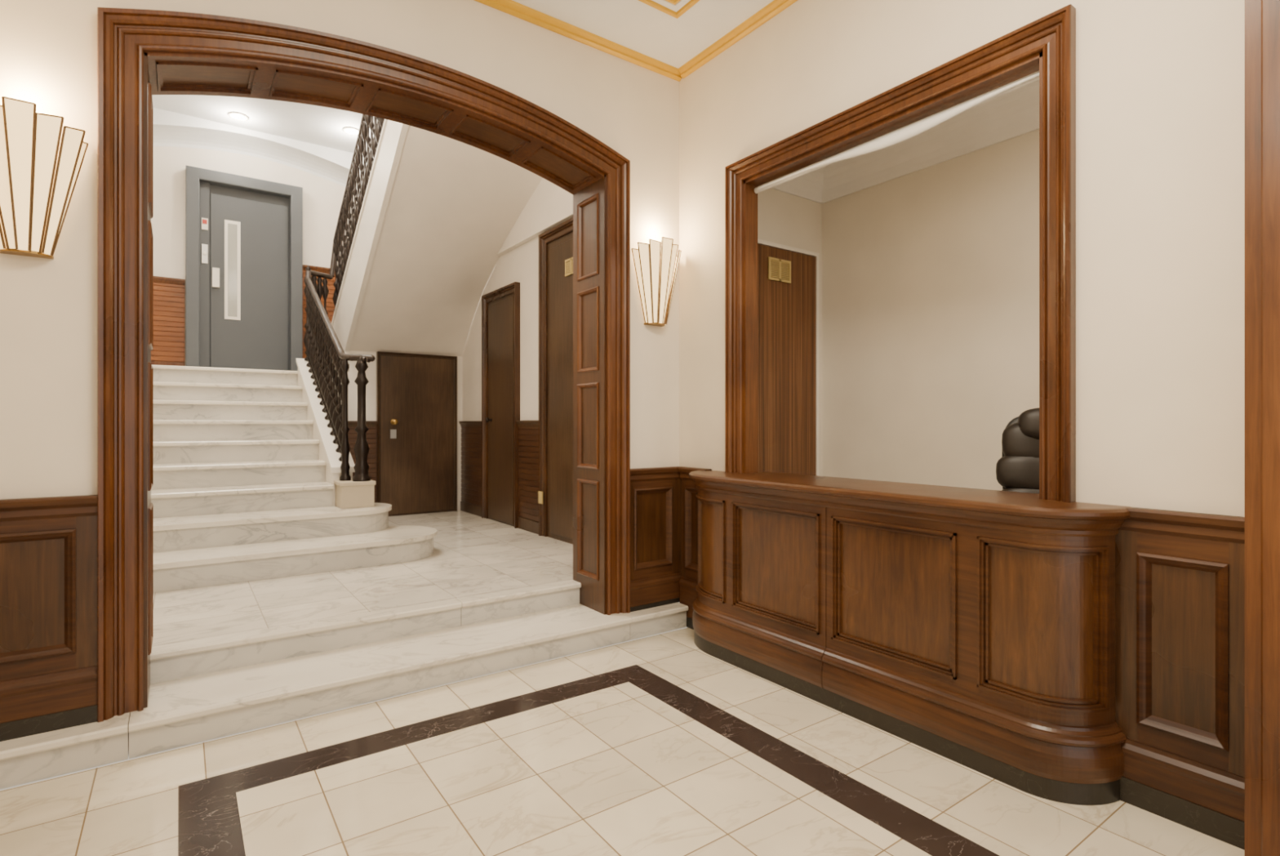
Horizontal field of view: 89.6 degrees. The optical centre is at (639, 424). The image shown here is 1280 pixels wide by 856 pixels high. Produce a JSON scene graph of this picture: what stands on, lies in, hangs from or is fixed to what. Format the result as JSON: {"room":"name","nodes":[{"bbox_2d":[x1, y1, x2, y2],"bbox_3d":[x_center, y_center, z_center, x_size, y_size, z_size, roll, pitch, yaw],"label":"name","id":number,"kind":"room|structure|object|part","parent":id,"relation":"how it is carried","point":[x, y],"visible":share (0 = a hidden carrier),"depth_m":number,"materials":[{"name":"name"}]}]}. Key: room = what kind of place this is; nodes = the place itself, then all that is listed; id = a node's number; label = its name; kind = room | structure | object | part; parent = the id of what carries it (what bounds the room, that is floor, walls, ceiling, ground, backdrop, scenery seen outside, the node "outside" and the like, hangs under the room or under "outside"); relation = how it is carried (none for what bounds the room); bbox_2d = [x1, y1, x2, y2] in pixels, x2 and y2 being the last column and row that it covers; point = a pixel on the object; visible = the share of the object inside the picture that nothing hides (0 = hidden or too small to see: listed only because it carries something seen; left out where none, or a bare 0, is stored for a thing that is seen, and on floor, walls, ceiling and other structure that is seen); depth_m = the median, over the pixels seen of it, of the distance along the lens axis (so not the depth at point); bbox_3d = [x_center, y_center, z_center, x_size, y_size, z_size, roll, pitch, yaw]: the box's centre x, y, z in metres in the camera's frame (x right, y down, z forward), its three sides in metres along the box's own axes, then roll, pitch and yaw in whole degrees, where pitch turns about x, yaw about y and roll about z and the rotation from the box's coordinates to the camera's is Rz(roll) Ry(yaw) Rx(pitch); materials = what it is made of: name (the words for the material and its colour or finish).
{"room":"apartment building lobby","nodes":[
{"label":"apartment building lobby","id":0,"kind":"room"},
{"bbox_2d":[151,146,354,386],"bbox_3d":[-4.490,-1.850,8.313,3.550,5.900,0.150,0,0,-36],"label":"wall","id":1,"kind":"structure","parent":0,"point":[322,198],"depth_m":7.80,"materials":[{"name":"paint"}]},
{"bbox_2d":[151,275,185,365],"bbox_3d":[-5.553,-1.155,7.435,0.500,1.090,0.045,0,0,-36],"label":"trim","id":2,"kind":"structure","parent":1,"relation":"attached to","point":[169,293],"depth_m":7.50,"materials":[{"name":"brown wood"}]},
{"bbox_2d":[185,164,302,376],"bbox_3d":[-4.822,-1.811,7.901,1.216,2.402,0.135,0,0,-36],"label":"door","id":3,"kind":"structure","parent":1,"relation":"in","point":[244,306],"depth_m":7.89,"materials":[{"name":"grey metal"}]},
{"bbox_3d":[-5.171,-2.025,7.660,0.065,0.230,0.022,0,0,-36],"label":"lift call panel","id":4,"kind":"part","parent":3,"relation":"part of","materials":[{"name":"white plastic"}]},
{"bbox_2d":[201,217,208,230],"bbox_3d":[-5.173,-2.380,7.663,0.065,0.140,0.016,0,0,-36],"label":"indicator","id":5,"kind":"object","parent":3,"relation":"attached to","point":[204,220],"visible":1,"depth_m":7.66,"materials":[{"name":"white plastic"}]},
{"bbox_3d":[-5.079,-1.755,7.721,0.075,0.230,0.040,0,0,-36],"label":"handle","id":6,"kind":"part","parent":3,"relation":"part of","materials":[{"name":"grey metal"}]},
{"bbox_2d":[302,264,337,368],"bbox_3d":[-3.668,-1.330,8.780,1.660,1.440,0.045,0,0,-36],"label":"trim","id":7,"kind":"structure","parent":1,"relation":"attached to","point":[330,308],"depth_m":8.44,"materials":[{"name":"brown wood"}]},
{"bbox_2d":[151,94,377,191],"bbox_3d":[-3.892,-3.385,7.604,3.400,0.530,1.700,0,0,-36],"label":"ceiling","id":8,"kind":"structure","parent":0,"point":[311,139],"depth_m":7.57,"materials":[{"name":"paint"}]},
{"bbox_2d":[227,111,248,120],"bbox_3d":[-4.588,-3.513,7.365,0.200,0.014,0.200,0,0,-36],"label":"recessed light","id":9,"kind":"object","parent":8,"relation":"in","point":[234,115],"visible":1,"depth_m":7.35,"materials":[{"name":"white glass"}]},
{"bbox_2d":[231,114,245,119],"bbox_3d":[-4.588,-3.514,7.365,0.148,0.011,0.148,0,0,-36],"label":"diffuser","id":10,"kind":"object","parent":9,"relation":"attached to","point":[237,117],"depth_m":7.37,"materials":[{"name":"white plastic"}]},
{"bbox_2d":[342,126,358,135],"bbox_3d":[-3.454,-3.513,7.732,0.200,0.014,0.200,0,0,-36],"label":"recessed light","id":11,"kind":"object","parent":8,"relation":"in","point":[348,130],"visible":0.85,"depth_m":7.72,"materials":[{"name":"white glass"}]},
{"bbox_2d":[345,128,358,133],"bbox_3d":[-3.454,-3.514,7.732,0.148,0.011,0.148,0,0,-36],"label":"diffuser","id":12,"kind":"object","parent":11,"relation":"attached to","point":[347,131],"depth_m":7.72,"materials":[{"name":"white plastic"}]},
{"bbox_2d":[0,0,679,498],"bbox_3d":[-1.263,-0.675,3.758,4.090,3.849,0.415,0,0,-36],"label":"wall","id":13,"kind":"structure","parent":0,"point":[48,48],"depth_m":3.04,"materials":[{"name":"beige paint"}]},
{"bbox_2d":[0,96,88,258],"bbox_3d":[-2.445,-0.969,2.556,0.383,0.569,0.170,0,0,-36],"label":"wall sconce","id":14,"kind":"object","parent":13,"relation":"attached to","point":[30,140],"visible":1,"depth_m":2.55,"materials":[{"name":"white glass"}]},
{"bbox_3d":[-2.547,-0.951,2.495,0.073,0.523,0.111,0,0,17],"label":"glass blade","id":15,"kind":"part","parent":14,"relation":"part of","materials":[{"name":"white glass"}]},
{"bbox_3d":[-2.489,-0.962,2.499,0.106,0.544,0.088,0,0,-36],"label":"glass blade","id":16,"kind":"part","parent":14,"relation":"part of","materials":[{"name":"white glass"}]},
{"bbox_3d":[-2.421,-0.970,2.523,0.091,0.560,0.081,0,0,-36],"label":"glass blade","id":17,"kind":"part","parent":14,"relation":"part of","materials":[{"name":"white glass"}]},
{"bbox_3d":[-2.380,-0.962,2.585,0.087,0.544,0.080,0,0,34],"label":"glass blade","id":18,"kind":"part","parent":14,"relation":"part of","materials":[{"name":"white glass"}]},
{"bbox_3d":[-2.354,-0.951,2.633,0.111,0.522,0.073,0,0,2],"label":"glass blade","id":19,"kind":"part","parent":14,"relation":"part of","materials":[{"name":"white glass"}]},
{"bbox_3d":[-2.367,-0.937,2.665,0.123,0.495,0.056,0,0,-36],"label":"glass blade","id":20,"kind":"part","parent":14,"relation":"part of","materials":[{"name":"white glass"}]},
{"bbox_2d":[0,494,97,741],"bbox_3d":[-2.481,0.775,2.596,0.458,0.950,0.062,0,0,-36],"label":"wainscoting","id":21,"kind":"structure","parent":13,"relation":"attached to","point":[48,545],"depth_m":2.64,"materials":[{"name":"brown wood"}]},
{"bbox_2d":[143,52,153,707],"bbox_3d":[-2.307,-0.196,3.013,0.045,2.889,0.415,0,0,-36],"label":"trim","id":22,"kind":"structure","parent":13,"relation":"attached to","point":[148,99],"depth_m":2.85,"materials":[{"name":"brown wood"}]},
{"bbox_2d":[97,7,630,722],"bbox_3d":[-1.193,-0.366,3.526,2.719,3.232,0.083,0,0,-36],"label":"trim","id":23,"kind":"structure","parent":13,"relation":"attached to","point":[123,35],"depth_m":2.81,"materials":[{"name":"brown wood"}]},
{"bbox_2d":[144,52,605,194],"bbox_3d":[-1.326,-1.737,3.713,2.427,0.225,0.415,0,0,-36],"label":"trim","id":24,"kind":"structure","parent":13,"relation":"attached to","point":[170,73],"depth_m":3.55,"materials":[{"name":"brown wood"}]},
{"bbox_2d":[474,0,681,81],"bbox_3d":[-1.188,-2.473,3.526,3.643,0.055,0.050,0,0,-36],"label":"trim","id":25,"kind":"structure","parent":13,"relation":"attached to","point":[511,7],"depth_m":4.10,"materials":[{"name":"gold metal"}]},
{"bbox_2d":[573,174,606,613],"bbox_3d":[-0.345,-0.196,4.413,0.045,2.889,0.415,0,0,-36],"label":"trim","id":26,"kind":"structure","parent":13,"relation":"attached to","point":[589,203],"depth_m":4.41,"materials":[{"name":"brown wood"}]},
{"bbox_2d":[630,466,683,611],"bbox_3d":[0.108,0.775,4.444,0.466,0.950,0.062,0,0,-36],"label":"trim","id":27,"kind":"structure","parent":13,"relation":"attached to","point":[655,493],"depth_m":4.45,"materials":[{"name":"brown wood"}]},
{"bbox_2d":[631,236,681,326],"bbox_3d":[0.140,-0.969,4.400,0.383,0.569,0.170,0,0,-36],"label":"wall sconce","id":28,"kind":"object","parent":13,"relation":"attached to","point":[655,293],"visible":1,"depth_m":4.36,"materials":[{"name":"white glass"}]},
{"bbox_3d":[0.011,-0.937,4.363,0.123,0.495,0.056,0,0,-36],"label":"glass blade","id":29,"kind":"part","parent":28,"relation":"part of","materials":[{"name":"white glass"}]},
{"bbox_3d":[0.037,-0.951,4.339,0.073,0.523,0.111,0,0,17],"label":"glass blade","id":30,"kind":"part","parent":28,"relation":"part of","materials":[{"name":"white glass"}]},
{"bbox_3d":[0.091,-0.962,4.349,0.080,0.544,0.087,0,0,-15],"label":"glass blade","id":31,"kind":"part","parent":28,"relation":"part of","materials":[{"name":"white glass"}]},
{"bbox_3d":[0.163,-0.970,4.367,0.091,0.560,0.081,0,0,-36],"label":"glass blade","id":32,"kind":"part","parent":28,"relation":"part of","materials":[{"name":"white glass"}]},
{"bbox_3d":[0.208,-0.962,4.424,0.106,0.544,0.088,0,0,-36],"label":"glass blade","id":33,"kind":"part","parent":28,"relation":"part of","materials":[{"name":"white glass"}]},
{"bbox_3d":[0.237,-0.951,4.468,0.132,0.522,0.083,0,0,-36],"label":"glass blade","id":34,"kind":"part","parent":28,"relation":"part of","materials":[{"name":"white glass"}]},
{"bbox_2d":[151,510,573,646],"bbox_3d":[-2.933,1.200,6.261,3.700,0.200,5.600,0,0,-36],"label":"floor","id":35,"kind":"structure","parent":0,"point":[473,554],"depth_m":4.44,"materials":[{"name":"stone"}]},
{"bbox_2d":[151,357,436,592],"bbox_3d":[-3.668,0.170,6.320,2.263,1.860,4.046,0,0,-36],"label":"staircase","id":36,"kind":"structure","parent":35,"relation":"on","point":[247,486],"depth_m":5.49,"materials":[{"name":"white stone"}]},
{"bbox_2d":[303,265,375,481],"bbox_3d":[-3.193,-0.677,6.699,0.362,2.345,2.701,0,0,-33],"label":"stair railing","id":37,"kind":"object","parent":36,"relation":"on","point":[323,347],"visible":1,"depth_m":6.14,"materials":[{"name":"black metal"}]},
{"bbox_3d":[-3.864,-1.250,7.513,0.090,1.200,0.090,0,0,-36],"label":"newel post","id":38,"kind":"part","parent":37,"relation":"part of","materials":[{"name":"brown wood"}]},
{"bbox_3d":[-3.147,-1.186,6.733,0.362,1.288,2.682,0,0,-36],"label":"handrail","id":39,"kind":"part","parent":37,"relation":"part of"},
{"bbox_3d":[-2.604,-0.040,5.697,0.093,1.070,0.093,0,0,-36],"label":"newel post","id":40,"kind":"part","parent":37,"relation":"part of","materials":[{"name":"black metal"}]},
{"bbox_3d":[-2.445,-0.040,5.663,0.150,1.070,0.150,0,0,-36],"label":"newel post","id":41,"kind":"part","parent":37,"relation":"part of","materials":[{"name":"black metal"}]},
{"bbox_2d":[334,350,462,510],"bbox_3d":[-2.997,0.115,7.843,1.665,1.970,0.150,0,0,-36],"label":"wall","id":42,"kind":"structure","parent":0,"point":[371,372],"depth_m":7.63,"materials":[{"name":"paint"}]},
{"bbox_2d":[347,420,377,502],"bbox_3d":[-3.367,0.530,7.459,0.615,1.140,0.045,0,0,-36],"label":"trim","id":43,"kind":"structure","parent":42,"relation":"attached to","point":[371,434],"depth_m":7.59,"materials":[{"name":"brown wood"}]},
{"bbox_2d":[376,351,457,515],"bbox_3d":[-2.708,0.120,7.890,0.960,1.960,0.110,0,0,-36],"label":"door","id":44,"kind":"structure","parent":42,"relation":"in","point":[416,393],"depth_m":7.89,"materials":[{"name":"brown wood"}]},
{"bbox_3d":[-2.959,0.115,7.734,0.070,0.110,0.012,0,0,-36],"label":"lock plate","id":45,"kind":"part","parent":44,"relation":"part of","materials":[{"name":"metal"}]},
{"bbox_3d":[-2.935,-0.030,7.709,0.070,0.068,0.080,0,0,-36],"label":"knob","id":46,"kind":"part","parent":44,"relation":"part of","materials":[{"name":"gold metal"}]},
{"bbox_2d":[0,626,1244,855],"bbox_3d":[0.618,1.450,0.951,3.890,0.100,6.030,0,0,-36],"label":"floor","id":47,"kind":"structure","parent":0,"point":[616,770],"depth_m":2.46,"materials":[{"name":"beige tile"}]},
{"bbox_2d":[0,601,688,788],"bbox_3d":[-1.296,1.325,3.632,3.588,0.150,0.579,0,0,-36],"label":"marble step","id":48,"kind":"structure","parent":47,"relation":"on","point":[195,708],"depth_m":3.21,"materials":[{"name":"white stone"}]},
{"bbox_2d":[150,579,581,683],"bbox_3d":[-1.418,1.175,3.828,2.395,0.150,0.119,0,0,-36],"label":"marble step","id":49,"kind":"structure","parent":48,"relation":"on","point":[180,660],"depth_m":3.62,"materials":[{"name":"white stone"}]},
{"bbox_2d":[177,664,999,855],"bbox_3d":[0.206,1.404,1.572,2.170,0.012,3.820,0,0,-36],"label":"trim","id":50,"kind":"structure","parent":47,"relation":"on","point":[209,824],"depth_m":2.61,"materials":[{"name":"brown stone"}]},
{"bbox_2d":[688,470,1130,804],"bbox_3d":[1.100,0.854,3.369,0.535,1.092,2.451,0,0,-36],"label":"reception desk","id":51,"kind":"object","parent":47,"relation":"on","point":[974,628],"depth_m":2.79,"materials":[{"name":"brown wood"}]},
{"bbox_3d":[1.032,0.765,3.319,0.270,0.730,2.331,0,0,-36],"label":"panel frame","id":52,"kind":"part","parent":51,"relation":"part of","materials":[{"name":"brown wood"}]},
{"bbox_3d":[1.023,0.383,3.313,0.292,0.065,2.399,0,0,-36],"label":"cornice","id":53,"kind":"part","parent":51,"relation":"part of","materials":[{"name":"brown wood"}]},
{"bbox_2d":[688,470,1130,519],"bbox_3d":[1.100,0.331,3.369,0.535,0.045,2.451,0,0,-36],"label":"countertop","id":54,"kind":"structure","parent":51,"relation":"on","point":[987,500],"depth_m":2.90,"materials":[{"name":"brown wood"}]},
{"bbox_2d":[511,0,773,68],"bbox_3d":[0.573,-2.550,1.014,3.890,0.100,6.185,0,0,-36],"label":"ceiling","id":55,"kind":"structure","parent":0,"point":[637,26],"depth_m":4.00,"materials":[{"name":"paint"}]},
{"bbox_2d":[637,0,699,18],"bbox_3d":[0.443,-2.490,1.241,2.803,0.020,4.665,0,0,-36],"label":"trim","id":56,"kind":"structure","parent":55,"relation":"attached to","point":[674,8],"depth_m":3.83,"materials":[{"name":"gold metal"}]},
{"bbox_2d":[757,185,822,475],"bbox_3d":[0.938,-0.450,4.969,1.300,3.400,0.100,0,0,-36],"label":"wall","id":57,"kind":"structure","parent":0,"point":[783,218],"depth_m":5.13,"materials":[{"name":"paint"}]},
{"bbox_2d":[757,238,818,475],"bbox_3d":[1.101,-0.145,4.999,0.860,2.490,0.042,0,0,-36],"label":"door","id":58,"kind":"structure","parent":57,"relation":"in","point":[788,277],"depth_m":5.02,"materials":[{"name":"brown wood"}]},
{"bbox_2d":[768,256,791,283],"bbox_3d":[1.074,-1.185,4.963,0.245,0.170,0.014,0,0,-36],"label":"vent grille","id":59,"kind":"object","parent":58,"relation":"attached to","point":[779,267],"depth_m":4.95,"materials":[{"name":"gold metal"}]},
{"bbox_2d":[462,0,1244,602],"bbox_3d":[0.448,-1.700,4.528,0.210,6.200,12.050,0,0,-36],"label":"wall","id":60,"kind":"structure","parent":0,"point":[1160,84],"depth_m":2.48,"materials":[{"name":"beige paint"}]},
{"bbox_2d":[458,420,481,516],"bbox_3d":[-2.064,0.530,7.931,0.045,1.140,0.790,0,0,-36],"label":"trim","id":61,"kind":"structure","parent":60,"relation":"attached to","point":[471,431],"depth_m":7.96,"materials":[{"name":"brown wood"}]},
{"bbox_2d":[481,281,519,528],"bbox_3d":[-1.586,-0.205,7.216,0.098,2.610,0.930,0,0,-36],"label":"door","id":62,"kind":"structure","parent":60,"relation":"in","point":[500,307],"depth_m":7.19,"materials":[{"name":"brown wood"}]},
{"bbox_3d":[-1.740,-0.050,7.407,0.070,0.056,0.056,0,0,-36],"label":"knob","id":63,"kind":"part","parent":62,"relation":"part of","materials":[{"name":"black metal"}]},
{"bbox_2d":[515,420,538,533],"bbox_3d":[-1.135,0.530,6.629,0.045,1.140,0.550,0,0,-36],"label":"trim","id":64,"kind":"structure","parent":60,"relation":"attached to","point":[528,431],"depth_m":6.65,"materials":[{"name":"brown wood"}]},
{"bbox_2d":[538,217,573,543],"bbox_3d":[-0.652,-0.385,5.942,0.058,2.970,1.130,0,0,-36],"label":"door","id":65,"kind":"structure","parent":60,"relation":"in","point":[555,244],"depth_m":6.14,"materials":[{"name":"brown wood"}]},
{"bbox_2d":[537,490,542,503],"bbox_3d":[-0.980,0.720,6.353,0.014,0.120,0.080,0,0,-36],"label":"wall outlet","id":66,"kind":"object","parent":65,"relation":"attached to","point":[540,493],"visible":1,"depth_m":6.35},
{"bbox_2d":[564,257,573,276],"bbox_3d":[-0.627,-1.445,5.892,0.014,0.150,0.220,0,0,-36],"label":"sign","id":67,"kind":"object","parent":65,"relation":"attached to","point":[568,260],"depth_m":5.93,"materials":[{"name":"gold metal"}]},
{"bbox_2d":[677,466,711,629],"bbox_3d":[0.372,0.850,4.422,0.062,1.100,0.285,0,0,-36],"label":"trim","id":68,"kind":"structure","parent":60,"relation":"attached to","point":[688,581],"depth_m":4.47,"materials":[{"name":"brown wood"}]},
{"bbox_2d":[678,0,797,78],"bbox_3d":[2.042,-2.473,2.093,0.050,0.055,6.035,0,0,-36],"label":"trim","id":69,"kind":"structure","parent":60,"relation":"attached to","point":[775,7],"depth_m":4.09,"materials":[{"name":"gold metal"}]},
{"bbox_2d":[724,4,1075,502],"bbox_3d":[1.183,-0.672,3.385,0.160,1.964,1.973,0,0,-36],"label":"window frame","id":70,"kind":"structure","parent":60,"relation":"in","point":[1046,45],"depth_m":2.83,"materials":[{"name":"brown wood"}]},
{"bbox_2d":[754,71,1039,193],"bbox_3d":[1.225,-1.464,3.414,0.044,0.077,1.685,0,0,-36],"label":"roller blind","id":71,"kind":"object","parent":70,"relation":"attached to","point":[904,133],"visible":0.91,"depth_m":3.23,"materials":[{"name":"white fabric"}]},
{"bbox_2d":[1115,506,1244,849],"bbox_3d":[1.905,0.855,2.275,0.062,1.090,0.430,0,0,-36],"label":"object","id":72,"kind":"structure","parent":60,"relation":"attached to","point":[1180,575],"depth_m":2.27,"materials":[{"name":"brown wood"}]},
{"bbox_2d":[1244,0,1279,855],"bbox_3d":[2.163,-0.550,1.822,0.168,3.900,0.652,0,0,-36],"label":"trim","id":73,"kind":"structure","parent":60,"relation":"attached to","point":[1262,17],"depth_m":2.00,"materials":[{"name":"brown wood"}]},
{"bbox_2d":[761,71,1039,204],"bbox_3d":[2.085,-1.981,3.362,1.300,0.338,3.850,0,0,-36],"label":"ceiling","id":74,"kind":"structure","parent":0,"point":[1015,113],"depth_m":4.47,"materials":[{"name":"paint"}]},
{"bbox_2d":[822,129,1039,490],"bbox_3d":[2.626,-0.450,3.809,0.100,3.400,3.950,0,0,-36],"label":"wall","id":75,"kind":"structure","parent":0,"point":[931,275],"depth_m":4.52,"materials":[{"name":"paint"}]},
{"bbox_3d":[-3.387,-0.530,8.394,1.659,0.160,0.999,0,0,-36],"label":"floor","id":76,"kind":"structure","parent":0,"visible":0},
{"bbox_2d":[331,119,542,369],"bbox_3d":[-2.054,-2.251,6.735,1.411,3.278,4.550,0,0,-36],"label":"staircase","id":77,"kind":"structure","parent":76,"relation":"on","point":[437,211],"depth_m":6.66,"materials":[{"name":"paint"}]},
{"bbox_2d":[329,114,384,311],"bbox_3d":[-2.776,-2.854,6.565,0.127,3.085,3.546,0,0,-36],"label":"stair railing","id":78,"kind":"object","parent":77,"relation":"on","point":[344,233],"visible":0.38,"depth_m":7.09,"materials":[{"name":"black metal"}]},
{"bbox_3d":[-2.781,-3.105,6.562,0.116,2.581,3.546,0,0,-36],"label":"handrail","id":79,"kind":"part","parent":78,"relation":"part of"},
{"bbox_3d":[2.085,1.175,3.362,1.300,0.150,3.850,0,0,-36],"label":"floor","id":80,"kind":"structure","parent":0,"visible":0},
{"bbox_2d":[995,407,1039,493],"bbox_3d":[2.122,0.504,3.267,0.650,1.190,0.673,0,0,24],"label":"office chair","id":81,"kind":"object","parent":80,"relation":"on","point":[1017,469],"visible":0.16,"depth_m":3.46,"materials":[{"name":"black leather"}]},
{"bbox_2d":[995,455,1039,488],"bbox_3d":[2.207,0.260,3.452,0.530,0.220,0.159,0,-7,24],"label":"backrest cushion","id":82,"kind":"object","parent":81,"relation":"on","point":[1012,472],"depth_m":3.45,"materials":[{"name":"black leather"}]},
{"bbox_2d":[1001,422,1039,457],"bbox_3d":[2.215,0.100,3.470,0.470,0.240,0.159,0,-7,24],"label":"backrest cushion","id":83,"kind":"object","parent":81,"relation":"on","point":[1017,440],"depth_m":3.47,"materials":[{"name":"black leather"}]},
{"bbox_2d":[1001,487,1039,493],"bbox_3d":[2.196,0.460,3.429,0.530,0.280,0.149,0,-7,24],"label":"backrest cushion","id":84,"kind":"object","parent":81,"relation":"on","point":[1033,490],"depth_m":3.44,"materials":[{"name":"black leather"}]}
]}

